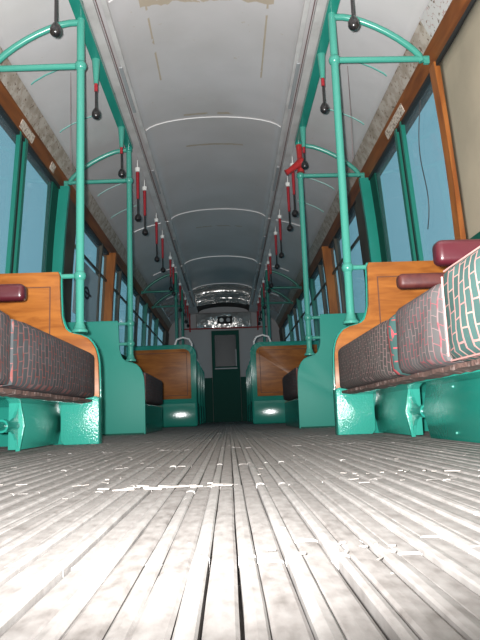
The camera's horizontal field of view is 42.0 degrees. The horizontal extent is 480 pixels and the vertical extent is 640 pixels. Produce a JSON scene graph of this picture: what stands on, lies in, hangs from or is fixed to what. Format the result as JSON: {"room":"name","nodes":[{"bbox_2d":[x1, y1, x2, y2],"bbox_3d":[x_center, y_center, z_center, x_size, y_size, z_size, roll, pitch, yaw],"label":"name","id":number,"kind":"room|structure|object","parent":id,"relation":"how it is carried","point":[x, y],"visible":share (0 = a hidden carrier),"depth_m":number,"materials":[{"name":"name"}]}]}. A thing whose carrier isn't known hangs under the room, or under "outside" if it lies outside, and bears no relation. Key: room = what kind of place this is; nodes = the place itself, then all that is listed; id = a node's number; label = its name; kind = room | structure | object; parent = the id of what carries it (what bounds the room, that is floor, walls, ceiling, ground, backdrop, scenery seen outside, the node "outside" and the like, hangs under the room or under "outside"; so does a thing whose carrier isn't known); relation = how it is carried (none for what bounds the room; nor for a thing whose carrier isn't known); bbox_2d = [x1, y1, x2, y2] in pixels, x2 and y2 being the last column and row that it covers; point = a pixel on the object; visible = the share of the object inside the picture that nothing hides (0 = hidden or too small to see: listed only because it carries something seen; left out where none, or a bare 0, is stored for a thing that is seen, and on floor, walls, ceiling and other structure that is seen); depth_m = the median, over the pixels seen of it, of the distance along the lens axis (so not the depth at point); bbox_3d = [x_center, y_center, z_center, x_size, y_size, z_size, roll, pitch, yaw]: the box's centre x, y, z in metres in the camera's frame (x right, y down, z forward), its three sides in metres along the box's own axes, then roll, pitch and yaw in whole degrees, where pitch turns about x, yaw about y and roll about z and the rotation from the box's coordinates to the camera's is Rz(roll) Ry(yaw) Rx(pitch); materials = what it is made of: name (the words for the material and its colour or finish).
{"room":"tram interior","nodes":[
{"label":"tram interior","id":0,"kind":"room"},
{"bbox_2d":[0,47,171,359],"bbox_3d":[-1.462,0.006,6.249,0.202,2.310,15.600,-2,-9,-1],"label":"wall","id":1,"kind":"structure","parent":0,"point":[16,103],"depth_m":5.16,"materials":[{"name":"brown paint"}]},
{"bbox_2d":[5,131,27,273],"bbox_3d":[-1.461,-0.687,4.119,0.097,1.070,1.420,-2,-9,-1],"label":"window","id":2,"kind":"structure","parent":1,"relation":"in","point":[21,148],"depth_m":4.07,"materials":[{"name":"green metal"}]},
{"bbox_2d":[19,119,34,143],"bbox_3d":[-1.429,-1.266,4.209,0.025,0.056,0.260,-2,-9,-1],"label":"label plate","id":3,"kind":"object","parent":1,"relation":"attached to","point":[23,126],"visible":1,"depth_m":4.20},
{"bbox_2d":[49,162,55,172],"bbox_3d":[-1.440,-1.173,4.812,0.025,0.056,0.100,-2,-9,-1],"label":"label plate","id":4,"kind":"object","parent":1,"relation":"attached to","point":[52,167],"visible":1,"depth_m":4.80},
{"bbox_2d":[75,244,99,273],"bbox_3d":[-1.511,-0.377,6.120,0.067,1.070,1.070,-2,-9,-1],"label":"window","id":5,"kind":"structure","parent":1,"relation":"in","point":[91,264],"depth_m":6.28,"materials":[{"name":"black metal"}]},
{"bbox_2d":[72,256,97,321],"bbox_3d":[-1.497,-0.264,6.098,0.034,0.540,0.980,-2,-9,-1],"label":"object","id":6,"kind":"structure","parent":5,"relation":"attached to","point":[91,281],"depth_m":6.21,"materials":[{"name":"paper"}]},
{"bbox_2d":[114,288,127,305],"bbox_3d":[-1.542,-0.097,7.928,0.067,1.070,1.410,-2,-9,-1],"label":"window","id":7,"kind":"structure","parent":1,"relation":"in","point":[115,290],"depth_m":8.05,"materials":[{"name":"black metal"}]},
{"bbox_2d":[133,309,144,322],"bbox_3d":[-1.569,0.148,9.509,0.067,1.070,1.410,-2,-9,-1],"label":"window","id":8,"kind":"structure","parent":1,"relation":"in","point":[134,312],"depth_m":9.53,"materials":[{"name":"black metal"}]},
{"bbox_2d":[152,290,183,344],"bbox_3d":[-1.232,0.135,10.787,0.570,1.320,0.084,-2,-9,-1],"label":"pole","id":9,"kind":"object","parent":1,"relation":"attached to","point":[167,295],"visible":0.77,"depth_m":10.83,"materials":[{"name":"teal metal"}]},
{"bbox_2d":[0,0,429,323],"bbox_3d":[-0.240,-1.322,6.475,2.359,0.385,15.600,-2,-9,-1],"label":"ceiling","id":10,"kind":"structure","parent":0,"point":[210,94],"depth_m":4.87,"materials":[{"name":"grey paint"}]},
{"bbox_2d":[70,87,70,149],"bbox_3d":[-1.087,-1.286,4.026,0.008,0.660,0.003,-2,-9,-1],"label":"pull cord","id":11,"kind":"object","parent":10,"relation":"hanging from","point":[70,87],"visible":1,"depth_m":4.03,"materials":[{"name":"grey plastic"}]},
{"bbox_2d":[68,0,132,152],"bbox_3d":[-0.861,-1.945,1.972,0.060,0.140,6.492,-2,-9,-1],"label":"rail","id":12,"kind":"object","parent":10,"relation":"attached to","point":[77,6],"visible":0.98,"depth_m":4.04,"materials":[{"name":"teal metal"}]},
{"bbox_2d":[50,0,60,37],"bbox_3d":[-0.869,-1.535,2.955,0.052,0.430,0.052,-2,-9,-1],"label":"strap","id":13,"kind":"object","parent":12,"relation":"hanging from","point":[55,29],"visible":1,"depth_m":2.92,"materials":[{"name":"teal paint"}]},
{"bbox_2d":[92,58,99,119],"bbox_3d":[-0.885,-1.417,3.847,0.052,0.390,0.052,-2,-9,-1],"label":"strap","id":14,"kind":"object","parent":12,"relation":"hanging from","point":[95,61],"visible":1,"depth_m":3.84,"materials":[{"name":"teal paint"}]},
{"bbox_2d":[118,126,124,177],"bbox_3d":[-0.901,-1.272,4.756,0.052,0.400,0.052,-2,-9,-1],"label":"strap","id":15,"kind":"object","parent":12,"relation":"hanging from","point":[121,173],"visible":1,"depth_m":4.75,"materials":[{"name":"teal paint"}]},
{"bbox_2d":[135,160,140,221],"bbox_3d":[-0.916,-1.158,5.608,0.058,0.575,0.058,-2,-9,-1],"label":"strap","id":16,"kind":"object","parent":10,"relation":"hanging from","point":[137,169],"visible":1,"depth_m":5.60,"materials":[{"name":"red leather"}]},
{"bbox_2d":[142,180,147,235],"bbox_3d":[-0.924,-1.091,6.073,0.058,0.565,0.058,-2,-9,-1],"label":"strap","id":17,"kind":"object","parent":10,"relation":"hanging from","point":[144,188],"visible":1,"depth_m":6.06,"materials":[{"name":"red leather"}]},
{"bbox_2d":[154,213,159,261],"bbox_3d":[-0.941,-0.933,7.061,0.058,0.575,0.058,-2,-9,-1],"label":"strap","id":18,"kind":"object","parent":10,"relation":"hanging from","point":[156,259],"visible":1,"depth_m":7.05,"materials":[{"name":"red leather"}]},
{"bbox_2d":[160,230,164,272],"bbox_3d":[-0.952,-0.848,7.705,0.058,0.545,0.058,-2,-9,-1],"label":"strap","id":19,"kind":"object","parent":10,"relation":"hanging from","point":[162,235],"visible":1,"depth_m":7.70,"materials":[{"name":"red leather"}]},
{"bbox_2d":[169,254,172,290],"bbox_3d":[-0.970,-0.678,8.741,0.058,0.565,0.058,-2,-9,-1],"label":"strap","id":20,"kind":"object","parent":10,"relation":"hanging from","point":[170,257],"visible":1,"depth_m":8.73,"materials":[{"name":"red plastic"}]},
{"bbox_2d":[171,264,175,295],"bbox_3d":[-0.978,-0.619,9.187,0.058,0.545,0.058,-2,-9,-1],"label":"strap","id":21,"kind":"object","parent":10,"relation":"hanging from","point":[172,265],"visible":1,"depth_m":9.18,"materials":[{"name":"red leather"}]},
{"bbox_2d":[178,283,181,311],"bbox_3d":[-1.000,-0.410,10.470,0.058,0.565,0.058,-2,-9,-1],"label":"strap","id":22,"kind":"object","parent":10,"relation":"hanging from","point":[180,308],"visible":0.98,"depth_m":10.46,"materials":[{"name":"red leather"}]},
{"bbox_2d":[184,295,186,323],"bbox_3d":[-1.022,-0.212,11.755,0.058,0.565,0.058,-2,-9,-1],"label":"strap","id":23,"kind":"object","parent":10,"relation":"hanging from","point":[185,298],"visible":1,"depth_m":11.74,"materials":[{"name":"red leather"}]},
{"bbox_2d":[186,300,188,327],"bbox_3d":[-1.032,-0.125,12.348,0.058,0.555,0.058,-2,-9,-1],"label":"strap","id":24,"kind":"object","parent":10,"relation":"hanging from","point":[187,303],"visible":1,"depth_m":12.33,"materials":[{"name":"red leather"}]},
{"bbox_2d":[184,311,266,331],"bbox_3d":[-0.360,0.040,13.853,1.900,0.420,0.032,-2,-9,-1],"label":"rail","id":25,"kind":"object","parent":10,"relation":"hanging from","point":[257,326],"visible":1,"depth_m":13.82,"materials":[{"name":"red metal"}]},
{"bbox_2d":[257,301,260,324],"bbox_3d":[0.367,-0.171,12.380,0.058,0.555,0.058,-2,-9,-1],"label":"strap","id":26,"kind":"object","parent":10,"relation":"hanging from","point":[259,323],"visible":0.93,"depth_m":12.37,"materials":[{"name":"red leather"}]},
{"bbox_2d":[258,292,261,320],"bbox_3d":[0.377,-0.257,11.786,0.058,0.565,0.058,-2,-9,-1],"label":"strap","id":27,"kind":"object","parent":10,"relation":"hanging from","point":[259,295],"visible":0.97,"depth_m":11.78,"materials":[{"name":"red plastic"}]},
{"bbox_2d":[262,279,265,308],"bbox_3d":[0.399,-0.456,10.502,0.058,0.565,0.058,-2,-9,-1],"label":"strap","id":28,"kind":"object","parent":10,"relation":"hanging from","point":[263,281],"visible":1,"depth_m":10.49,"materials":[{"name":"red leather"}]},
{"bbox_2d":[266,261,270,292],"bbox_3d":[0.421,-0.665,9.219,0.058,0.545,0.058,-2,-9,-1],"label":"strap","id":29,"kind":"object","parent":10,"relation":"hanging from","point":[267,262],"visible":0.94,"depth_m":9.20,"materials":[{"name":"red leather"}]},
{"bbox_2d":[268,254,273,287],"bbox_3d":[0.429,-0.724,8.772,0.058,0.565,0.058,-2,-9,-1],"label":"strap","id":30,"kind":"object","parent":10,"relation":"hanging from","point":[269,255],"visible":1,"depth_m":8.76,"materials":[{"name":"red leather"}]},
{"bbox_2d":[274,228,278,268],"bbox_3d":[0.447,-0.894,7.736,0.058,0.545,0.058,-2,-9,-1],"label":"strap","id":31,"kind":"object","parent":10,"relation":"hanging from","point":[275,232],"visible":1,"depth_m":7.72,"materials":[{"name":"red leather"}]},
{"bbox_2d":[278,209,283,257],"bbox_3d":[0.458,-0.979,7.092,0.058,0.575,0.058,-2,-9,-1],"label":"strap","id":32,"kind":"object","parent":10,"relation":"hanging from","point":[281,255],"visible":1,"depth_m":7.08,"materials":[{"name":"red leather"}]},
{"bbox_2d":[285,176,292,231],"bbox_3d":[0.475,-1.136,6.104,0.058,0.565,0.058,-2,-9,-1],"label":"strap","id":33,"kind":"object","parent":10,"relation":"hanging from","point":[289,227],"visible":0.98,"depth_m":6.09,"materials":[{"name":"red plastic"}]},
{"bbox_2d":[290,157,297,216],"bbox_3d":[0.483,-1.203,5.639,0.058,0.575,0.058,-2,-9,-1],"label":"strap","id":34,"kind":"object","parent":10,"relation":"hanging from","point":[294,212],"visible":0.84,"depth_m":5.62,"materials":[{"name":"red leather"}]},
{"bbox_2d":[295,0,339,147],"bbox_3d":[0.538,-1.991,2.003,0.060,0.140,6.492,-2,-9,-1],"label":"rail","id":35,"kind":"object","parent":10,"relation":"attached to","point":[332,5],"visible":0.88,"depth_m":4.12,"materials":[{"name":"teal metal"}]},
{"bbox_2d":[299,126,307,168],"bbox_3d":[0.496,-1.335,4.870,0.052,0.340,0.052,-2,-9,-1],"label":"strap","id":36,"kind":"object","parent":35,"relation":"hanging from","point":[304,165],"visible":1,"depth_m":4.86,"materials":[{"name":"teal paint"}]},
{"bbox_2d":[317,52,328,113],"bbox_3d":[0.514,-1.463,3.879,0.052,0.390,0.052,-2,-9,-1],"label":"strap","id":37,"kind":"object","parent":35,"relation":"hanging from","point":[324,108],"visible":1,"depth_m":3.88,"materials":[{"name":"teal paint"}]},
{"bbox_2d":[348,0,358,30],"bbox_3d":[0.530,-1.581,2.986,0.052,0.430,0.052,-2,-9,-1],"label":"strap","id":38,"kind":"object","parent":35,"relation":"hanging from","point":[353,23],"visible":1,"depth_m":2.94,"materials":[{"name":"teal paint"}]},
{"bbox_2d":[347,66,352,153],"bbox_3d":[0.716,-1.345,4.066,0.008,0.660,0.003,-2,-9,-1],"label":"pull cord","id":39,"kind":"object","parent":10,"relation":"hanging from","point":[347,66],"visible":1,"depth_m":4.07,"materials":[{"name":"grey plastic"}]},
{"bbox_2d":[165,307,279,422],"bbox_3d":[-0.334,0.936,13.993,2.700,2.750,0.150,-2,-9,-1],"label":"wall","id":40,"kind":"structure","parent":0,"point":[241,317],"depth_m":14.07,"materials":[{"name":"grey paint"}]},
{"bbox_2d":[196,312,250,329],"bbox_3d":[-0.366,0.014,14.110,1.240,0.370,0.100,-2,-9,-1],"label":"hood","id":41,"kind":"object","parent":40,"relation":"attached to","point":[203,319],"depth_m":14.07,"materials":[{"name":"grey"}]},
{"bbox_2d":[217,316,231,323],"bbox_3d":[-0.340,-0.001,14.024,0.330,0.170,0.075,-2,-9,-1],"label":"signal box","id":42,"kind":"object","parent":40,"relation":"attached to","point":[220,319],"visible":1,"depth_m":14.00,"materials":[{"name":"black"}]},
{"bbox_2d":[211,330,241,421],"bbox_3d":[-0.302,1.240,13.934,0.620,2.030,0.075,-2,-9,-1],"label":"door","id":43,"kind":"structure","parent":40,"relation":"in","point":[225,344],"depth_m":13.92,"materials":[{"name":"teal paint"}]},
{"bbox_2d":[0,421,479,639],"bbox_3d":[-0.153,1.077,6.105,2.700,0.048,15.600,-2,-9,-1],"label":"floor","id":44,"kind":"structure","parent":0,"point":[173,563],"depth_m":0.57,"materials":[{"name":"grey wood"}]},
{"bbox_2d":[0,403,60,451],"bbox_3d":[-0.950,0.348,2.002,0.174,0.206,2.295,-2,-9,-1],"label":"heater","id":45,"kind":"object","parent":44,"relation":"on","point":[27,426],"visible":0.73,"depth_m":2.68,"materials":[{"name":"teal paint"}]},
{"bbox_2d":[0,284,91,406],"bbox_3d":[-1.039,0.028,1.921,0.672,0.820,2.440,-2,-9,-1],"label":"bench","id":46,"kind":"object","parent":44,"relation":"on","point":[8,292],"visible":0.98,"depth_m":2.62,"materials":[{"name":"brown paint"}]},
{"bbox_2d":[0,310,10,384],"bbox_3d":[-0.901,0.003,1.335,0.465,0.247,1.170,-2,-9,-1],"label":"seat cushion","id":47,"kind":"object","parent":46,"relation":"on","point":[5,322],"visible":1,"depth_m":1.84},
{"bbox_2d":[0,319,94,397],"bbox_3d":[-0.921,0.188,2.516,0.465,0.242,1.200,-2,-9,-1],"label":"seat cushion","id":48,"kind":"object","parent":46,"relation":"on","point":[40,361],"visible":0.76,"depth_m":2.24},
{"bbox_2d":[146,404,161,433],"bbox_3d":[-1.097,0.583,5.513,0.680,0.820,1.290,-2,-9,-1],"label":"bench","id":49,"kind":"object","parent":44,"relation":"on","point":[153,412],"visible":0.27,"depth_m":5.40,"materials":[{"name":"green paint"}]},
{"bbox_2d":[143,372,162,404],"bbox_3d":[-0.966,0.620,5.514,0.480,0.259,1.280,-2,-9,-1],"label":"seat cushion","id":50,"kind":"object","parent":49,"relation":"on","point":[153,386],"visible":0.26,"depth_m":5.25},
{"bbox_2d":[126,337,198,427],"bbox_3d":[-1.025,0.841,8.383,0.915,1.179,0.482,-2,-9,-1],"label":"bench","id":51,"kind":"object","parent":44,"relation":"on","point":[175,365],"visible":0.68,"depth_m":8.16,"materials":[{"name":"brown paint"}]},
{"bbox_2d":[196,359,199,423],"bbox_3d":[-1.065,1.002,9.420,0.870,1.179,0.482,-2,-9,-1],"label":"bench","id":52,"kind":"object","parent":44,"relation":"on","point":[196,359],"visible":0.05,"depth_m":9.23,"materials":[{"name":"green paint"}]},
{"bbox_2d":[141,273,177,344],"bbox_3d":[-1.210,-0.064,9.502,0.570,1.320,0.084,-2,-9,-1],"label":"pole","id":53,"kind":"object","parent":52,"relation":"attached to","point":[175,274],"visible":0.77,"depth_m":9.54,"materials":[{"name":"teal metal"}]},
{"bbox_2d":[196,357,201,424],"bbox_3d":[-1.081,1.148,10.358,0.870,1.179,0.482,-2,-9,-1],"label":"bench","id":54,"kind":"object","parent":44,"relation":"on","point":[198,364],"visible":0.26,"depth_m":10.15,"materials":[{"name":"green paint"}]},
{"bbox_2d":[197,359,204,423],"bbox_3d":[-1.098,1.293,11.297,0.870,1.179,0.482,-2,-9,-1],"label":"bench","id":55,"kind":"object","parent":44,"relation":"on","point":[201,377],"visible":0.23,"depth_m":11.09,"materials":[{"name":"green paint"}]},
{"bbox_2d":[200,364,205,422],"bbox_3d":[-1.114,1.438,12.236,0.870,1.179,0.482,-2,-9,-1],"label":"bench","id":56,"kind":"object","parent":44,"relation":"on","point":[200,364],"visible":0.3,"depth_m":12.02,"materials":[{"name":"green paint"}]},
{"bbox_2d":[66,313,363,435],"bbox_3d":[-0.147,0.417,4.871,2.580,0.885,0.042,-2,-9,-1],"label":"wall","id":57,"kind":"structure","parent":44,"relation":"on","point":[123,382],"depth_m":4.85,"materials":[{"name":"teal metal"}]},
{"bbox_2d":[64,148,135,361],"bbox_3d":[-1.126,-0.537,5.008,0.570,1.758,0.084,-2,-9,-1],"label":"pole","id":58,"kind":"object","parent":57,"relation":"on","point":[128,180],"visible":0.95,"depth_m":5.03,"materials":[{"name":"teal metal"}]},
{"bbox_2d":[284,143,364,355],"bbox_3d":[0.705,-0.597,5.051,0.673,1.758,0.133,-1,-9,-10],"label":"pole","id":59,"kind":"object","parent":57,"relation":"attached to","point":[300,175],"visible":0.91,"depth_m":5.06,"materials":[{"name":"teal metal"}]},
{"bbox_2d":[0,260,448,446],"bbox_3d":[-0.118,0.155,3.178,2.580,0.885,0.112,-2,-9,-1],"label":"seat frame","id":60,"kind":"structure","parent":44,"relation":"on","point":[42,309],"depth_m":3.20,"materials":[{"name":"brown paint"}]},
{"bbox_2d":[0,17,87,333],"bbox_3d":[-1.097,-0.795,3.343,0.570,1.758,0.084,-2,-9,-1],"label":"pole","id":61,"kind":"object","parent":60,"relation":"on","point":[79,65],"visible":0.96,"depth_m":3.38,"materials":[{"name":"teal metal"}]},
{"bbox_2d":[328,12,429,324],"bbox_3d":[0.788,-0.857,3.385,0.570,1.758,0.084,-2,-9,-1],"label":"pole","id":62,"kind":"object","parent":60,"relation":"on","point":[334,60],"visible":0.98,"depth_m":3.42,"materials":[{"name":"teal metal"}]},
{"bbox_2d":[0,435,479,559],"bbox_3d":[-0.088,0.384,1.783,1.375,0.002,2.699,-2,-9,-1],"label":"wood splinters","id":63,"kind":"object","parent":44,"relation":"on","point":[146,487],"visible":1,"depth_m":0.98,"materials":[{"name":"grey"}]},
{"bbox_2d":[246,364,248,421],"bbox_3d":[0.555,1.384,12.273,0.870,1.179,0.482,-2,-9,-1],"label":"bench","id":64,"kind":"object","parent":44,"relation":"on","point":[248,364],"visible":0.12,"depth_m":12.04,"materials":[{"name":"green paint"}]},
{"bbox_2d":[247,360,249,421],"bbox_3d":[0.571,1.239,11.334,0.870,1.179,0.482,-2,-9,-1],"label":"bench","id":65,"kind":"object","parent":44,"relation":"on","point":[249,360],"visible":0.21,"depth_m":11.10,"materials":[{"name":"green paint"}]},
{"bbox_2d":[249,361,251,421],"bbox_3d":[0.587,1.093,10.396,0.870,1.179,0.482,-2,-9,-1],"label":"bench","id":66,"kind":"object","parent":44,"relation":"on","point":[249,361],"visible":0.14,"depth_m":10.18,"materials":[{"name":"green paint"}]},
{"bbox_2d":[250,334,318,423],"bbox_3d":[0.599,0.788,8.419,0.915,1.179,0.482,-2,-9,-1],"label":"bench","id":67,"kind":"object","parent":44,"relation":"on","point":[270,361],"visible":0.63,"depth_m":8.19,"materials":[{"name":"green paint"}]},
{"bbox_2d":[285,399,298,427],"bbox_3d":[0.781,0.522,5.555,0.680,0.820,1.290,-2,-9,-1],"label":"bench","id":68,"kind":"object","parent":44,"relation":"on","point":[291,407],"visible":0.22,"depth_m":5.43,"materials":[{"name":"green paint"}]},
{"bbox_2d":[282,367,298,400],"bbox_3d":[0.653,0.567,5.551,0.480,0.259,1.280,-2,-9,-1],"label":"seat cushion","id":69,"kind":"object","parent":68,"relation":"on","point":[289,381],"visible":0.24,"depth_m":5.27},
{"bbox_2d":[342,239,479,394],"bbox_3d":[0.847,-0.034,1.963,0.672,0.820,2.440,-2,-9,-1],"label":"bench","id":70,"kind":"object","parent":44,"relation":"on","point":[445,252],"visible":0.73,"depth_m":2.10,"materials":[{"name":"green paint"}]},
{"bbox_2d":[338,314,411,388],"bbox_3d":[0.713,0.148,2.594,0.465,0.229,1.112,-2,-9,-1],"label":"seat cushion","id":71,"kind":"object","parent":70,"relation":"on","point":[372,357],"visible":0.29,"depth_m":2.34,"materials":[{"name":"fabric"}]},
{"bbox_2d":[396,283,466,373],"bbox_3d":[0.726,0.024,1.820,0.465,0.237,0.450,-2,-9,-1],"label":"seat cushion","id":72,"kind":"object","parent":70,"relation":"on","point":[420,323],"visible":0.57,"depth_m":1.72,"materials":[{"name":"grey fabric"}]},
{"bbox_2d":[441,246,479,361],"bbox_3d":[0.730,-0.071,1.306,0.473,0.267,0.575,-2,-9,-1],"label":"seat cushion","id":73,"kind":"object","parent":70,"relation":"on","point":[460,284],"visible":1,"depth_m":1.40,"materials":[{"name":"green fabric"}]},
{"bbox_2d":[375,378,479,442],"bbox_3d":[0.775,0.291,2.040,0.174,0.206,2.295,-2,-9,-1],"label":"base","id":74,"kind":"object","parent":44,"relation":"on","point":[451,411],"visible":0.84,"depth_m":2.21,"materials":[{"name":"teal paint"}]},
{"bbox_2d":[276,0,479,344],"bbox_3d":[1.074,-0.077,6.305,0.202,2.310,15.600,-2,-9,-1],"label":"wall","id":75,"kind":"structure","parent":0,"point":[441,21],"depth_m":4.76,"materials":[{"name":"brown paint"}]},
{"bbox_2d":[261,287,292,341],"bbox_3d":[0.652,0.074,10.829,0.570,1.320,0.084,-2,-9,-1],"label":"pole","id":76,"kind":"object","parent":75,"relation":"attached to","point":[273,290],"visible":0.78,"depth_m":10.87,"materials":[{"name":"teal metal"}]},
{"bbox_2d":[313,282,325,300],"bbox_3d":[1.073,-0.182,7.986,0.067,1.070,1.410,-2,-9,-1],"label":"window","id":77,"kind":"structure","parent":75,"relation":"in","point":[324,285],"depth_m":8.18,"materials":[{"name":"black metal"}]},
{"bbox_2d":[338,236,358,265],"bbox_3d":[1.104,-0.462,6.178,0.067,1.070,1.070,-2,-9,-1],"label":"window","id":78,"kind":"structure","parent":75,"relation":"in","point":[357,238],"depth_m":5.96,"materials":[{"name":"black metal"}]},
{"bbox_2d":[385,103,404,138],"bbox_3d":[1.050,-1.347,4.264,0.025,0.056,0.420,-2,-9,-1],"label":"label plate","id":79,"kind":"object","parent":75,"relation":"attached to","point":[398,114],"visible":1,"depth_m":4.24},
{"bbox_2d":[394,121,423,260],"bbox_3d":[1.124,-0.771,4.177,0.097,1.070,1.420,-2,-9,-1],"label":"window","id":80,"kind":"structure","parent":75,"relation":"in","point":[400,137],"depth_m":4.13,"materials":[{"name":"teal metal"}]},
{"bbox_2d":[418,100,428,228],"bbox_3d":[1.116,-0.940,3.800,0.031,0.753,0.193,-3,-9,8],"label":"loose wire","id":81,"kind":"object","parent":75,"relation":"hanging from","point":[420,100],"visible":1,"depth_m":3.81,"materials":[{"name":"black"}]},
{"bbox_2d":[440,0,479,238],"bbox_3d":[1.166,-1.143,1.791,0.069,1.055,3.150,-2,-9,-1],"label":"window blind","id":82,"kind":"object","parent":75,"relation":"attached to","point":[460,66],"visible":0.93,"depth_m":3.15,"materials":[{"name":"beige fabric"}]},
{"bbox_3d":[0.603,0.948,9.457,0.870,1.179,0.482,-2,-9,-1],"label":"bench","id":83,"kind":"object","parent":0,"visible":0},
{"bbox_2d":[265,270,301,341],"bbox_3d":[0.675,-0.125,9.544,0.570,1.320,0.084,-2,-9,-1],"label":"pole","id":84,"kind":"object","parent":83,"relation":"attached to","point":[273,271],"visible":0.81,"depth_m":9.59,"materials":[{"name":"teal metal"}]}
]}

